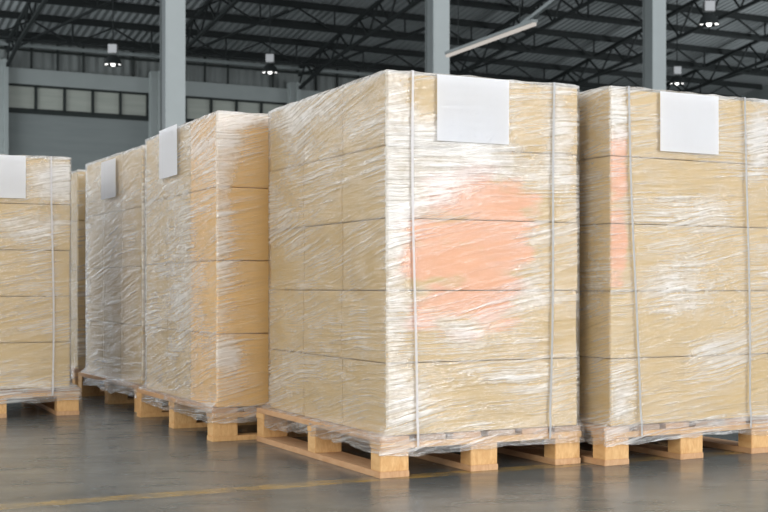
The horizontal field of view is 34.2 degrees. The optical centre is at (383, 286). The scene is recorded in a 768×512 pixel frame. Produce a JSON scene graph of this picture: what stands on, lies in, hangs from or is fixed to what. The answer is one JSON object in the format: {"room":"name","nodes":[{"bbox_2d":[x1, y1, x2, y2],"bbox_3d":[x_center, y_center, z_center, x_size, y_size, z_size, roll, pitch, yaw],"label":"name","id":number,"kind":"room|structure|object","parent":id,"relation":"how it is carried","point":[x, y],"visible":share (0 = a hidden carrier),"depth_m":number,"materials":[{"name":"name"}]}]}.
{"room":"distribution center","nodes":[
{"label":"distribution center","id":0,"kind":"room"},
{"bbox_2d":[0,40,602,94],"bbox_3d":[-1.671,-9.045,54.450,42.900,1.290,0.150,0,0,-27],"label":"wall","id":1,"kind":"structure","parent":0,"point":[42,61],"depth_m":51.15,"materials":[{"name":"metal"}]},
{"bbox_2d":[9,67,329,102],"bbox_3d":[-1.644,-8.100,54.397,42.900,0.600,0.373,0,0,-27],"label":"trim","id":2,"kind":"structure","parent":1,"relation":"attached to","point":[16,75],"depth_m":49.91,"materials":[{"name":"metal"}]},
{"bbox_2d":[0,47,577,95],"bbox_3d":[-1.613,-9.125,54.334,42.900,0.070,0.113,0,0,-27],"label":"trim","id":3,"kind":"structure","parent":1,"relation":"attached to","point":[4,48],"depth_m":51.00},
{"bbox_2d":[30,42,583,91],"bbox_3d":[-0.233,-8.970,55.040,42.105,1.140,0.108,0,0,-27],"label":"windows","id":4,"kind":"structure","parent":1,"relation":"attached to","point":[31,52],"depth_m":50.03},
{"bbox_2d":[9,113,725,290],"bbox_3d":[-1.683,-3.050,54.472,42.900,7.420,0.300,0,0,-27],"label":"wall","id":5,"kind":"structure","parent":0,"point":[84,140],"depth_m":49.02,"materials":[{"name":"paint"}]},
{"bbox_2d":[9,83,148,117],"bbox_3d":[-11.991,-7.300,49.087,5.620,1.000,0.125,0,0,-27],"label":"window","id":6,"kind":"structure","parent":5,"relation":"in","point":[21,96],"depth_m":49.09,"materials":[{"name":"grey glass"}]},
{"bbox_2d":[9,109,195,123],"bbox_3d":[-1.647,-6.740,54.401,42.900,0.120,0.261,0,0,-27],"label":"trim","id":7,"kind":"structure","parent":5,"relation":"attached to","point":[10,110],"depth_m":49.04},
{"bbox_2d":[185,96,286,120],"bbox_3d":[-6.640,-7.300,51.802,5.620,1.000,0.125,0,0,-27],"label":"window","id":8,"kind":"structure","parent":5,"relation":"in","point":[195,107],"depth_m":51.73,"materials":[{"name":"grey glass"}]},
{"bbox_2d":[0,352,767,511],"bbox_3d":[10.201,0.810,30.059,90.001,0.300,60.001,0,0,-27],"label":"floor","id":9,"kind":"structure","parent":0,"point":[105,457],"depth_m":4.35,"materials":[{"name":"concrete"}]},
{"bbox_2d":[0,58,8,154],"bbox_3d":[-14.527,-3.990,47.478,0.420,9.300,0.550,0,0,-27],"label":"wall column","id":10,"kind":"structure","parent":9,"relation":"on","point":[4,71],"depth_m":47.33,"materials":[{"name":"metal"}]},
{"bbox_2d":[4,0,47,66],"bbox_3d":[-8.572,-10.963,36.119,0.120,5.353,25.819,0,0,-27],"label":"roof truss","id":11,"kind":"object","parent":10,"relation":"on","point":[35,13],"visible":0.96,"depth_m":44.71,"materials":[{"name":"metal"}]},
{"bbox_2d":[0,384,79,417],"bbox_3d":[-2.201,0.589,6.813,0.840,0.142,1.195,0,0,-25],"label":"pallet","id":12,"kind":"object","parent":9,"relation":"on","point":[60,404],"visible":0.68,"depth_m":6.42,"materials":[{"name":"brown wood"}]},
{"bbox_2d":[0,342,69,388],"bbox_3d":[-2.052,0.399,6.434,0.794,0.231,0.377,0,0,-24],"label":"carton","id":13,"kind":"object","parent":12,"relation":"on","point":[20,362],"visible":0.8,"depth_m":6.35,"materials":[{"name":"cardboard"}]},
{"bbox_2d":[0,296,68,342],"bbox_3d":[-2.053,0.164,6.432,0.794,0.231,0.378,0,0,-24],"label":"carton","id":14,"kind":"object","parent":13,"relation":"on","point":[18,314],"visible":1,"depth_m":6.35,"materials":[{"name":"cardboard"}]},
{"bbox_2d":[0,250,68,295],"bbox_3d":[-2.054,-0.070,6.434,0.794,0.231,0.378,0,0,-24],"label":"carton","id":15,"kind":"object","parent":14,"relation":"on","point":[19,274],"visible":0.95,"depth_m":6.35,"materials":[{"name":"cardboard"}]},
{"bbox_2d":[0,203,69,250],"bbox_3d":[-2.050,-0.304,6.433,0.791,0.231,0.378,0,0,-24],"label":"carton","id":16,"kind":"object","parent":15,"relation":"on","point":[61,241],"visible":0.8,"depth_m":6.35,"materials":[{"name":"cardboard"}]},
{"bbox_2d":[0,158,69,204],"bbox_3d":[-2.051,-0.539,6.433,0.794,0.231,0.377,0,0,-24],"label":"carton","id":17,"kind":"object","parent":16,"relation":"on","point":[30,162],"visible":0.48,"depth_m":6.35,"materials":[{"name":"cardboard"}]},
{"bbox_2d":[0,156,79,401],"bbox_3d":[-2.192,-0.037,6.811,0.864,1.269,1.213,0,0,-24],"label":"film","id":18,"kind":"object","parent":12,"relation":"on","point":[61,174],"visible":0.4,"depth_m":6.37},
{"bbox_2d":[0,155,25,197],"bbox_3d":[-1.936,-0.555,6.262,0.275,0.215,0.001,0,0,-24],"label":"paper sheet","id":19,"kind":"object","parent":18,"relation":"attached to","point":[12,167],"visible":1,"depth_m":6.29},
{"bbox_2d":[47,156,54,395],"bbox_3d":[-1.923,-0.056,6.898,0.021,1.222,1.161,0,0,-24],"label":"strap","id":20,"kind":"object","parent":18,"relation":"attached to","point":[50,156],"visible":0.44,"depth_m":6.37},
{"bbox_2d":[70,367,133,390],"bbox_3d":[-1.843,0.589,8.560,0.840,0.142,1.196,0,0,-28],"label":"pallet","id":21,"kind":"object","parent":9,"relation":"on","point":[75,371],"visible":0.05,"depth_m":7.88,"materials":[{"name":"brown wood"}]},
{"bbox_2d":[68,318,86,368],"bbox_3d":[-1.655,0.360,8.197,0.793,0.308,0.376,0,0,-27],"label":"carton","id":22,"kind":"object","parent":21,"relation":"on","point":[78,330],"visible":0.21,"depth_m":7.88,"materials":[{"name":"cardboard"}]},
{"bbox_2d":[69,270,86,318],"bbox_3d":[-1.657,0.049,8.199,0.793,0.308,0.376,0,0,-27],"label":"carton","id":23,"kind":"object","parent":22,"relation":"on","point":[77,278],"visible":0.2,"depth_m":7.88,"materials":[{"name":"cardboard"}]},
{"bbox_2d":[68,221,87,270],"bbox_3d":[-1.653,-0.262,8.199,0.794,0.308,0.379,0,0,-27],"label":"carton","id":24,"kind":"object","parent":23,"relation":"on","point":[78,229],"visible":0.22,"depth_m":7.87,"materials":[{"name":"cardboard"}]},
{"bbox_2d":[69,171,87,221],"bbox_3d":[-1.654,-0.573,8.199,0.791,0.308,0.379,0,0,-27],"label":"carton","id":25,"kind":"object","parent":24,"relation":"on","point":[78,181],"visible":0.17,"depth_m":7.87,"materials":[{"name":"cardboard"}]},
{"bbox_2d":[78,372,168,411],"bbox_3d":[-1.201,0.589,7.266,0.840,0.142,1.195,0,0,-29],"label":"pallet","id":26,"kind":"object","parent":9,"relation":"on","point":[116,391],"visible":0.27,"depth_m":7.08,"materials":[{"name":"brown wood"}]},
{"bbox_2d":[87,321,103,375],"bbox_3d":[-1.360,0.359,7.571,0.793,0.310,0.376,0,0,-28],"label":"carton","id":27,"kind":"object","parent":26,"relation":"on","point":[95,329],"visible":0.2,"depth_m":7.37,"materials":[{"name":"cardboard"}]},
{"bbox_2d":[87,268,103,321],"bbox_3d":[-1.360,0.046,7.569,0.793,0.310,0.379,0,0,-28],"label":"carton","id":28,"kind":"object","parent":27,"relation":"on","point":[95,306],"visible":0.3,"depth_m":7.36,"materials":[{"name":"cardboard"}]},
{"bbox_2d":[87,214,104,268],"bbox_3d":[-1.357,-0.267,7.573,0.793,0.310,0.378,0,0,-28],"label":"carton","id":29,"kind":"object","parent":28,"relation":"on","point":[95,234],"visible":0.23,"depth_m":7.38,"materials":[{"name":"cardboard"}]},
{"bbox_2d":[87,160,104,216],"bbox_3d":[-1.357,-0.580,7.572,0.794,0.310,0.378,0,0,-28],"label":"carton","id":30,"kind":"object","parent":29,"relation":"on","point":[95,205],"visible":0.2,"depth_m":7.40,"materials":[{"name":"cardboard"}]},
{"bbox_2d":[104,322,122,379],"bbox_3d":[-1.184,0.359,7.240,0.793,0.310,0.379,0,0,-28],"label":"carton","id":31,"kind":"object","parent":26,"relation":"on","point":[112,331],"visible":0.23,"depth_m":7.03,"materials":[{"name":"cardboard"}]},
{"bbox_2d":[104,267,122,323],"bbox_3d":[-1.183,0.046,7.238,0.793,0.310,0.379,0,0,-28],"label":"carton","id":32,"kind":"object","parent":31,"relation":"on","point":[112,276],"visible":0.25,"depth_m":7.03,"materials":[{"name":"cardboard"}]},
{"bbox_2d":[104,211,122,267],"bbox_3d":[-1.181,-0.267,7.242,0.794,0.310,0.378,0,0,-28],"label":"carton","id":33,"kind":"object","parent":32,"relation":"on","point":[113,222],"visible":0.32,"depth_m":7.04,"materials":[{"name":"cardboard"}]},
{"bbox_2d":[104,154,122,213],"bbox_3d":[-1.181,-0.580,7.241,0.793,0.310,0.378,0,0,-28],"label":"carton","id":34,"kind":"object","parent":33,"relation":"on","point":[114,204],"visible":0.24,"depth_m":6.97,"materials":[{"name":"cardboard"}]},
{"bbox_2d":[83,145,154,382],"bbox_3d":[-1.194,-0.078,7.265,0.864,1.347,1.213,0,0,-28],"label":"film","id":35,"kind":"object","parent":26,"relation":"on","point":[144,265],"visible":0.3,"depth_m":6.56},
{"bbox_2d":[101,158,115,199],"bbox_3d":[-1.562,-0.610,7.077,0.001,0.215,0.300,0,0,-28],"label":"paper sheet","id":36,"kind":"object","parent":35,"relation":"attached to","point":[108,168],"visible":1,"depth_m":7.07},
{"bbox_2d":[122,324,146,384],"bbox_3d":[-1.008,0.359,6.908,0.793,0.310,0.376,0,0,-28],"label":"carton","id":37,"kind":"object","parent":26,"relation":"on","point":[133,340],"visible":0.16,"depth_m":6.69,"materials":[{"name":"cardboard"}]},
{"bbox_2d":[122,266,144,324],"bbox_3d":[-1.007,0.046,6.906,0.794,0.310,0.378,0,0,-28],"label":"carton","id":38,"kind":"object","parent":37,"relation":"on","point":[132,299],"visible":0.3,"depth_m":6.71,"materials":[{"name":"cardboard"}]},
{"bbox_2d":[123,207,145,266],"bbox_3d":[-1.005,-0.267,6.910,0.793,0.310,0.379,0,0,-28],"label":"carton","id":39,"kind":"object","parent":38,"relation":"on","point":[132,218],"visible":0.25,"depth_m":6.72,"materials":[{"name":"cardboard"}]},
{"bbox_2d":[123,147,146,209],"bbox_3d":[-1.005,-0.580,6.910,0.794,0.310,0.378,0,0,-28],"label":"carton","id":40,"kind":"object","parent":39,"relation":"on","point":[135,161],"visible":0.21,"depth_m":6.69,"materials":[{"name":"cardboard"}]},
{"bbox_2d":[148,71,159,139],"bbox_3d":[-9.177,-3.990,50.193,0.420,9.300,0.550,0,0,-27],"label":"wall column","id":41,"kind":"structure","parent":9,"relation":"on","point":[154,76],"depth_m":50.05,"materials":[{"name":"metal"}]},
{"bbox_2d":[158,0,239,59],"bbox_3d":[-3.222,-10.963,38.834,0.120,5.353,25.819,0,0,-27],"label":"roof truss","id":42,"kind":"object","parent":41,"relation":"on","point":[233,3],"visible":0.55,"depth_m":45.22,"materials":[{"name":"metal"}]},
{"bbox_2d":[160,0,184,130],"bbox_3d":[-4.170,-6.040,24.700,0.600,13.400,0.600,0,0,-27],"label":"steel column","id":43,"kind":"structure","parent":9,"relation":"on","point":[172,12],"depth_m":24.56,"materials":[{"name":"metal"}]},
{"bbox_2d":[136,388,307,441],"bbox_3d":[-0.621,0.589,6.038,0.840,0.142,1.196,0,0,-27],"label":"pallet","id":44,"kind":"object","parent":9,"relation":"on","point":[182,413],"visible":0.41,"depth_m":5.65,"materials":[{"name":"brown wood"}]},
{"bbox_2d":[147,327,167,393],"bbox_3d":[-0.768,0.359,6.349,0.792,0.312,0.377,0,0,-26],"label":"carton","id":45,"kind":"object","parent":44,"relation":"on","point":[157,342],"visible":0.26,"depth_m":6.16,"materials":[{"name":"cardboard"}]},
{"bbox_2d":[147,264,167,328],"bbox_3d":[-0.768,0.044,6.348,0.792,0.312,0.377,0,0,-26],"label":"carton","id":46,"kind":"object","parent":45,"relation":"on","point":[157,284],"visible":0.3,"depth_m":6.16,"materials":[{"name":"cardboard"}]},
{"bbox_2d":[146,198,171,263],"bbox_3d":[-0.768,-0.271,6.346,0.793,0.312,0.376,0,0,-26],"label":"carton","id":47,"kind":"object","parent":46,"relation":"on","point":[156,235],"visible":0.26,"depth_m":6.17,"materials":[{"name":"cardboard"}]},
{"bbox_2d":[147,136,167,201],"bbox_3d":[-0.768,-0.586,6.348,0.792,0.312,0.377,0,0,-26],"label":"carton","id":48,"kind":"object","parent":47,"relation":"on","point":[153,144],"visible":0.19,"depth_m":6.21,"materials":[{"name":"cardboard"}]},
{"bbox_2d":[168,329,195,399],"bbox_3d":[-0.603,0.359,6.011,0.793,0.312,0.376,0,0,-26],"label":"carton","id":49,"kind":"object","parent":44,"relation":"on","point":[179,371],"visible":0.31,"depth_m":5.82,"materials":[{"name":"cardboard"}]},
{"bbox_2d":[167,262,190,330],"bbox_3d":[-0.604,0.044,6.011,0.793,0.312,0.376,0,0,-26],"label":"carton","id":50,"kind":"object","parent":49,"relation":"on","point":[172,279],"visible":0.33,"depth_m":5.85,"materials":[{"name":"cardboard"}]},
{"bbox_2d":[167,193,190,262],"bbox_3d":[-0.604,-0.271,6.009,0.792,0.312,0.377,0,0,-26],"label":"carton","id":51,"kind":"object","parent":50,"relation":"on","point":[171,220],"visible":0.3,"depth_m":5.85,"materials":[{"name":"cardboard"}]},
{"bbox_2d":[167,124,192,197],"bbox_3d":[-0.604,-0.586,6.011,0.793,0.312,0.376,0,0,-26],"label":"carton","id":52,"kind":"object","parent":51,"relation":"on","point":[183,176],"visible":0.23,"depth_m":5.78,"materials":[{"name":"cardboard"}]},
{"bbox_2d":[145,110,270,422],"bbox_3d":[-0.613,-0.082,6.036,0.865,1.352,1.212,0,0,-26],"label":"film","id":53,"kind":"object","parent":44,"relation":"on","point":[227,122],"visible":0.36,"depth_m":5.36,"materials":[{"name":"plastic"}]},
{"bbox_2d":[159,124,176,178],"bbox_3d":[-1.028,-0.640,5.943,0.002,0.235,0.300,0,0,-26],"label":"paper sheet","id":54,"kind":"object","parent":53,"relation":"attached to","point":[168,136],"visible":1,"depth_m":5.93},
{"bbox_2d":[191,332,270,406],"bbox_3d":[-0.439,0.359,5.674,0.793,0.312,0.377,0,0,-26],"label":"carton","id":55,"kind":"object","parent":44,"relation":"on","point":[250,386],"visible":0.39,"depth_m":5.41,"materials":[{"name":"cardboard"}]},
{"bbox_2d":[191,261,271,333],"bbox_3d":[-0.440,0.044,5.674,0.794,0.312,0.377,0,0,-26],"label":"carton","id":56,"kind":"object","parent":55,"relation":"on","point":[249,309],"visible":0.49,"depth_m":5.40,"materials":[{"name":"cardboard"}]},
{"bbox_2d":[191,187,273,261],"bbox_3d":[-0.439,-0.271,5.672,0.794,0.312,0.377,0,0,-26],"label":"carton","id":57,"kind":"object","parent":56,"relation":"on","point":[250,229],"visible":0.34,"depth_m":5.40,"materials":[{"name":"cardboard"}]},
{"bbox_2d":[191,114,272,191],"bbox_3d":[-0.439,-0.586,5.673,0.794,0.312,0.377,0,0,-26],"label":"carton","id":58,"kind":"object","parent":57,"relation":"on","point":[254,170],"visible":0.35,"depth_m":5.41,"materials":[{"name":"cardboard"}]},
{"bbox_2d":[287,82,300,105],"bbox_3d":[-3.827,-3.990,52.908,0.420,9.300,0.550,0,0,-27],"label":"wall column","id":59,"kind":"structure","parent":9,"relation":"on","point":[294,93],"depth_m":52.75,"materials":[{"name":"metal"}]},
{"bbox_2d":[295,0,422,88],"bbox_3d":[2.128,-10.963,41.549,0.120,5.353,25.819,0,0,-27],"label":"roof truss","id":60,"kind":"object","parent":59,"relation":"on","point":[377,3],"visible":0.94,"depth_m":47.97,"materials":[{"name":"metal"}]},
{"bbox_2d":[256,407,580,478],"bbox_3d":[0.095,0.589,5.018,0.840,0.142,1.194,0,0,-27],"label":"pallet","id":61,"kind":"object","parent":9,"relation":"on","point":[563,447],"visible":0.65,"depth_m":4.63,"materials":[{"name":"brown wood"}]},
{"bbox_2d":[271,349,309,415],"bbox_3d":[-0.047,0.390,5.330,0.792,0.249,0.376,0,0,-26],"label":"carton","id":62,"kind":"object","parent":61,"relation":"on","point":[293,402],"visible":0.28,"depth_m":5.14,"materials":[{"name":"cardboard"}]},
{"bbox_2d":[270,290,310,352],"bbox_3d":[-0.049,0.138,5.331,0.790,0.249,0.376,0,0,-26],"label":"carton","id":63,"kind":"object","parent":62,"relation":"on","point":[287,331],"visible":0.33,"depth_m":5.14,"materials":[{"name":"cardboard"}]},
{"bbox_2d":[271,227,304,289],"bbox_3d":[-0.045,-0.114,5.330,0.790,0.249,0.376,0,0,-26],"label":"carton","id":64,"kind":"object","parent":63,"relation":"on","point":[287,268],"visible":0.3,"depth_m":5.14,"materials":[{"name":"cardboard"}]},
{"bbox_2d":[270,164,304,230],"bbox_3d":[-0.048,-0.365,5.330,0.790,0.249,0.376,0,0,-26],"label":"carton","id":65,"kind":"object","parent":64,"relation":"on","point":[291,192],"visible":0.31,"depth_m":5.13,"materials":[{"name":"cardboard"}]},
{"bbox_2d":[271,102,305,170],"bbox_3d":[-0.045,-0.617,5.330,0.790,0.249,0.376,0,0,-26],"label":"carton","id":66,"kind":"object","parent":65,"relation":"on","point":[280,160],"visible":0.22,"depth_m":5.18,"materials":[{"name":"cardboard"}]},
{"bbox_2d":[304,354,342,424],"bbox_3d":[0.118,0.390,4.993,0.792,0.249,0.376,0,0,-26],"label":"carton","id":67,"kind":"object","parent":61,"relation":"on","point":[327,389],"visible":0.23,"depth_m":4.80,"materials":[{"name":"cardboard"}]},
{"bbox_2d":[304,290,520,357],"bbox_3d":[0.116,0.138,4.993,0.790,0.249,0.376,0,0,-26],"label":"carton","id":68,"kind":"object","parent":67,"relation":"on","point":[326,305],"visible":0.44,"depth_m":4.82,"materials":[{"name":"cardboard"}]},
{"bbox_2d":[305,223,343,289],"bbox_3d":[0.120,-0.114,4.992,0.790,0.249,0.376,0,0,-26],"label":"carton","id":69,"kind":"object","parent":68,"relation":"on","point":[322,239],"visible":0.25,"depth_m":4.81,"materials":[{"name":"cardboard"}]},
{"bbox_2d":[304,156,348,226],"bbox_3d":[0.117,-0.365,4.993,0.790,0.249,0.376,0,0,-26],"label":"carton","id":70,"kind":"object","parent":69,"relation":"on","point":[317,211],"visible":0.27,"depth_m":4.81,"materials":[{"name":"cardboard"}]},
{"bbox_2d":[305,88,343,163],"bbox_3d":[0.119,-0.617,4.993,0.792,0.249,0.376,0,0,-26],"label":"carton","id":71,"kind":"object","parent":70,"relation":"on","point":[329,131],"visible":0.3,"depth_m":4.79,"materials":[{"name":"cardboard"}]},
{"bbox_2d":[268,69,579,455],"bbox_3d":[0.104,-0.081,5.016,0.862,1.354,1.212,0,0,-26],"label":"film","id":72,"kind":"object","parent":61,"relation":"on","point":[474,159],"visible":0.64,"depth_m":4.40,"materials":[{"name":"plastic"}]},
{"bbox_2d":[402,70,418,446],"bbox_3d":[-0.144,-0.100,4.862,0.028,1.309,1.161,0,0,-26],"label":"strap","id":73,"kind":"object","parent":72,"relation":"attached to","point":[412,109],"visible":0.47,"depth_m":4.34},
{"bbox_2d":[437,74,508,144],"bbox_3d":[0.319,-0.630,4.446,0.295,0.232,0.002,0,0,-26],"label":"paper sheet","id":74,"kind":"object","parent":72,"relation":"attached to","point":[469,109],"visible":1,"depth_m":4.44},
{"bbox_2d":[549,82,555,437],"bbox_3d":[0.367,-0.100,5.111,0.038,1.309,1.161,0,0,-26],"label":"strap","id":75,"kind":"object","parent":72,"relation":"attached to","point":[554,83],"visible":0.41,"depth_m":4.59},
{"bbox_2d":[343,358,576,435],"bbox_3d":[0.282,0.390,4.656,0.793,0.249,0.379,0,0,-26],"label":"carton","id":76,"kind":"object","parent":61,"relation":"on","point":[465,398],"visible":0.83,"depth_m":4.49,"materials":[{"name":"beige cardboard"}]},
{"bbox_2d":[342,291,575,362],"bbox_3d":[0.281,0.138,4.656,0.790,0.249,0.376,0,0,-26],"label":"carton","id":77,"kind":"object","parent":76,"relation":"on","point":[525,334],"visible":0.91,"depth_m":4.49,"materials":[{"name":"beige cardboard"}]},
{"bbox_2d":[343,218,576,289],"bbox_3d":[0.284,-0.114,4.655,0.793,0.249,0.379,0,0,-26],"label":"carton","id":78,"kind":"object","parent":77,"relation":"on","point":[449,254],"visible":0.89,"depth_m":4.48,"materials":[{"name":"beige cardboard"}]},
{"bbox_2d":[342,146,575,222],"bbox_3d":[0.281,-0.365,4.655,0.790,0.249,0.376,0,0,-26],"label":"carton","id":79,"kind":"object","parent":78,"relation":"on","point":[363,194],"visible":0.67,"depth_m":4.53,"materials":[{"name":"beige cardboard"}]},
{"bbox_2d":[343,73,576,154],"bbox_3d":[0.284,-0.617,4.655,0.794,0.249,0.378,0,0,-26],"label":"carton","id":80,"kind":"object","parent":79,"relation":"on","point":[366,100],"visible":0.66,"depth_m":4.54,"materials":[{"name":"beige cardboard"}]},
{"bbox_2d":[425,0,449,75],"bbox_3d":[1.180,-6.040,27.415,0.600,13.400,0.600,0,0,-27],"label":"steel column","id":81,"kind":"structure","parent":9,"relation":"on","point":[437,12],"depth_m":27.29,"materials":[{"name":"metal"}]},
{"bbox_2d":[508,416,767,465],"bbox_3d":[0.904,0.589,5.321,0.840,0.142,1.194,0,0,-28],"label":"pallet","id":82,"kind":"object","parent":9,"relation":"on","point":[753,440],"visible":0.44,"depth_m":4.81,"materials":[{"name":"brown wood"}]},
{"bbox_2d":[572,353,767,425],"bbox_3d":[1.097,0.391,4.968,0.791,0.247,0.376,0,0,-28],"label":"carton","id":83,"kind":"object","parent":82,"relation":"on","point":[669,392],"visible":0.69,"depth_m":4.77,"materials":[{"name":"beige cardboard"}]},
{"bbox_2d":[575,291,767,357],"bbox_3d":[1.097,0.140,4.967,0.792,0.247,0.377,0,0,-28],"label":"carton","id":84,"kind":"object","parent":83,"relation":"on","point":[610,316],"visible":0.8,"depth_m":4.76,"materials":[{"name":"beige cardboard"}]},
{"bbox_2d":[567,224,767,290],"bbox_3d":[1.099,-0.110,4.968,0.793,0.247,0.377,0,0,-28],"label":"carton","id":85,"kind":"object","parent":84,"relation":"on","point":[730,272],"visible":0.85,"depth_m":4.77,"materials":[{"name":"beige cardboard"}]},
{"bbox_2d":[574,156,767,227],"bbox_3d":[1.098,-0.360,4.968,0.791,0.247,0.376,0,0,-28],"label":"carton","id":86,"kind":"object","parent":85,"relation":"on","point":[652,179],"visible":0.7,"depth_m":4.76,"materials":[{"name":"beige cardboard"}]},
{"bbox_2d":[572,89,767,164],"bbox_3d":[1.097,-0.611,4.967,0.792,0.247,0.377,0,0,-28],"label":"carton","id":87,"kind":"object","parent":86,"relation":"on","point":[645,139],"visible":0.52,"depth_m":4.72,"materials":[{"name":"beige cardboard"}]},
{"bbox_2d":[576,86,767,446],"bbox_3d":[0.905,-0.078,5.321,0.864,1.347,1.213,0,0,-28],"label":"film","id":88,"kind":"object","parent":82,"relation":"on","point":[760,127],"visible":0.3,"depth_m":4.77,"materials":[{"name":"plastic"}]},
{"bbox_2d":[625,86,642,435],"bbox_3d":[0.664,-0.096,5.158,0.066,1.302,1.161,0,0,-28],"label":"strap","id":89,"kind":"object","parent":88,"relation":"attached to","point":[625,86],"visible":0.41,"depth_m":4.65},
{"bbox_2d":[660,91,718,154],"bbox_3d":[1.168,-0.625,4.772,0.290,0.225,0.002,0,0,-28],"label":"paper sheet","id":90,"kind":"object","parent":88,"relation":"attached to","point":[689,123],"visible":1,"depth_m":4.77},
{"bbox_2d":[730,97,751,427],"bbox_3d":[1.159,-0.096,5.421,0.036,1.302,1.161,0,0,-28],"label":"strap","id":91,"kind":"object","parent":88,"relation":"attached to","point":[741,97],"visible":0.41,"depth_m":4.92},
{"bbox_2d":[643,0,665,92],"bbox_3d":[6.530,-6.040,30.130,0.600,13.400,0.600,0,0,-27],"label":"steel column","id":92,"kind":"structure","parent":9,"relation":"on","point":[654,11],"depth_m":30.00,"materials":[{"name":"metal"}]},
{"bbox_3d":[1.523,-3.990,55.682,0.624,9.300,0.563,0,0,0],"label":"wall column","id":93,"kind":"structure","parent":9,"relation":"on","visible":0},
{"bbox_2d":[450,0,596,75],"bbox_3d":[7.478,-10.963,44.264,0.120,5.353,25.819,0,0,-27],"label":"roof truss","id":94,"kind":"object","parent":93,"relation":"on","point":[581,5],"visible":0.55,"depth_m":48.89,"materials":[{"name":"metal"}]},
{"bbox_3d":[6.874,-3.990,58.397,0.624,9.300,0.563,0,0,0],"label":"wall column","id":95,"kind":"structure","parent":9,"relation":"on","visible":0},
{"bbox_2d":[545,0,762,87],"bbox_3d":[12.829,-10.963,46.979,0.120,5.353,25.819,0,0,-27],"label":"roof truss","id":96,"kind":"object","parent":95,"relation":"on","point":[691,3],"visible":0.62,"depth_m":51.80,"materials":[{"name":"metal"}]},
{"bbox_2d":[0,41,591,94],"bbox_3d":[-1.361,-9.200,53.839,42.900,0.120,0.136,0,0,-27],"label":"beam","id":97,"kind":"structure","parent":96,"relation":"attached to","point":[1,42],"depth_m":50.60,"materials":[{"name":"metal"}]},
{"bbox_2d":[0,20,743,100],"bbox_3d":[-0.479,-9.379,52.056,42.938,0.822,0.090,0,0,-27],"label":"joist","id":98,"kind":"object","parent":96,"relation":"attached to","point":[67,42],"visible":0.66,"depth_m":49.71,"materials":[{"name":"paint"}]},
{"bbox_2d":[12,0,767,76],"bbox_3d":[1.195,-10.008,48.756,42.938,0.822,0.090,0,0,-27],"label":"joist","id":99,"kind":"object","parent":96,"relation":"attached to","point":[92,6],"visible":0.69,"depth_m":48.08,"materials":[{"name":"paint"}]},
{"bbox_2d":[423,0,767,41],"bbox_3d":[2.869,-10.637,45.457,42.938,0.822,0.090,0,0,-27],"label":"joist","id":100,"kind":"object","parent":96,"relation":"attached to","point":[452,2],"visible":0.75,"depth_m":48.41,"materials":[{"name":"paint"}]},
{"bbox_3d":[12.224,-3.990,61.112,0.624,9.300,0.563,0,0,0],"label":"wall column","id":101,"kind":"structure","parent":9,"relation":"on","visible":0},
{"bbox_2d":[666,34,767,93],"bbox_3d":[18.179,-10.963,49.694,0.120,5.353,25.819,0,0,-27],"label":"roof truss","id":102,"kind":"object","parent":101,"relation":"on","point":[750,44],"visible":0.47,"depth_m":55.51,"materials":[{"name":"metal"}]},
{"bbox_2d":[0,0,767,96],"bbox_3d":[4.493,-11.865,42.636,43.200,4.770,27.600,0,0,-27],"label":"ceiling","id":103,"kind":"structure","parent":0,"point":[761,8],"depth_m":50.90,"materials":[{"name":"metal"}]},
{"bbox_2d":[103,0,122,66],"bbox_3d":[-8.022,-9.098,37.000,0.560,5.134,0.560,0,0,0],"label":"lamp","id":104,"kind":"object","parent":103,"relation":"hanging from","point":[111,60],"visible":1,"depth_m":36.90,"materials":[{"name":"metal"}]},
{"bbox_2d":[0,30,735,98],"bbox_3d":[-1.298,-9.564,53.714,42.900,0.230,0.116,0,0,-27],"label":"joist","id":105,"kind":"structure","parent":103,"relation":"attached to","point":[51,37],"depth_m":52.17,"materials":[{"name":"paint"}]},
{"bbox_2d":[0,11,761,89],"bbox_3d":[-0.461,-9.879,52.065,42.900,0.230,0.107,0,0,-27],"label":"joist","id":106,"kind":"structure","parent":103,"relation":"attached to","point":[3,14],"depth_m":50.98,"materials":[{"name":"paint"}]},
{"bbox_2d":[48,0,767,73],"bbox_3d":[0.376,-10.193,50.415,42.900,0.230,0.103,0,0,-27],"label":"joist","id":107,"kind":"structure","parent":103,"relation":"attached to","point":[116,4],"depth_m":49.64,"materials":[{"name":"paint"}]},
{"bbox_2d":[445,0,537,56],"bbox_3d":[1.813,-9.572,22.000,0.100,10.778,4.181,0,0,-17],"label":"light fixture","id":108,"kind":"object","parent":103,"relation":"hanging from","point":[528,24],"visible":1,"depth_m":21.70,"materials":[{"name":"grey paint"}]},
{"bbox_2d":[228,0,767,58],"bbox_3d":[1.213,-10.508,48.766,42.900,0.230,0.107,0,0,-27],"label":"joist","id":109,"kind":"structure","parent":103,"relation":"attached to","point":[285,3],"depth_m":50.11,"materials":[{"name":"paint"}]},
{"bbox_2d":[423,0,761,38],"bbox_3d":[2.050,-10.822,47.116,42.900,0.230,0.107,0,0,-27],"label":"joist","id":110,"kind":"structure","parent":103,"relation":"attached to","point":[461,1],"depth_m":50.49,"materials":[{"name":"paint"}]},
{"bbox_2d":[669,0,684,84],"bbox_3d":[10.314,-9.560,44.000,0.560,4.909,0.560,0,0,0],"label":"lamp","id":111,"kind":"object","parent":103,"relation":"hanging from","point":[677,79],"visible":1,"depth_m":43.97,"materials":[{"name":"metal"}]},
{"bbox_2d":[597,0,767,22],"bbox_3d":[2.887,-11.136,45.466,42.900,0.230,0.107,0,0,-27],"label":"joist","id":112,"kind":"structure","parent":103,"relation":"attached to","point":[639,3],"depth_m":50.31,"materials":[{"name":"paint"}]},
{"bbox_2d":[698,0,719,26],"bbox_3d":[8.320,-10.174,32.000,0.560,7.013,0.560,0,0,0],"label":"lamp","id":113,"kind":"object","parent":103,"relation":"hanging from","point":[708,19],"visible":1,"depth_m":31.89,"materials":[{"name":"metal"}]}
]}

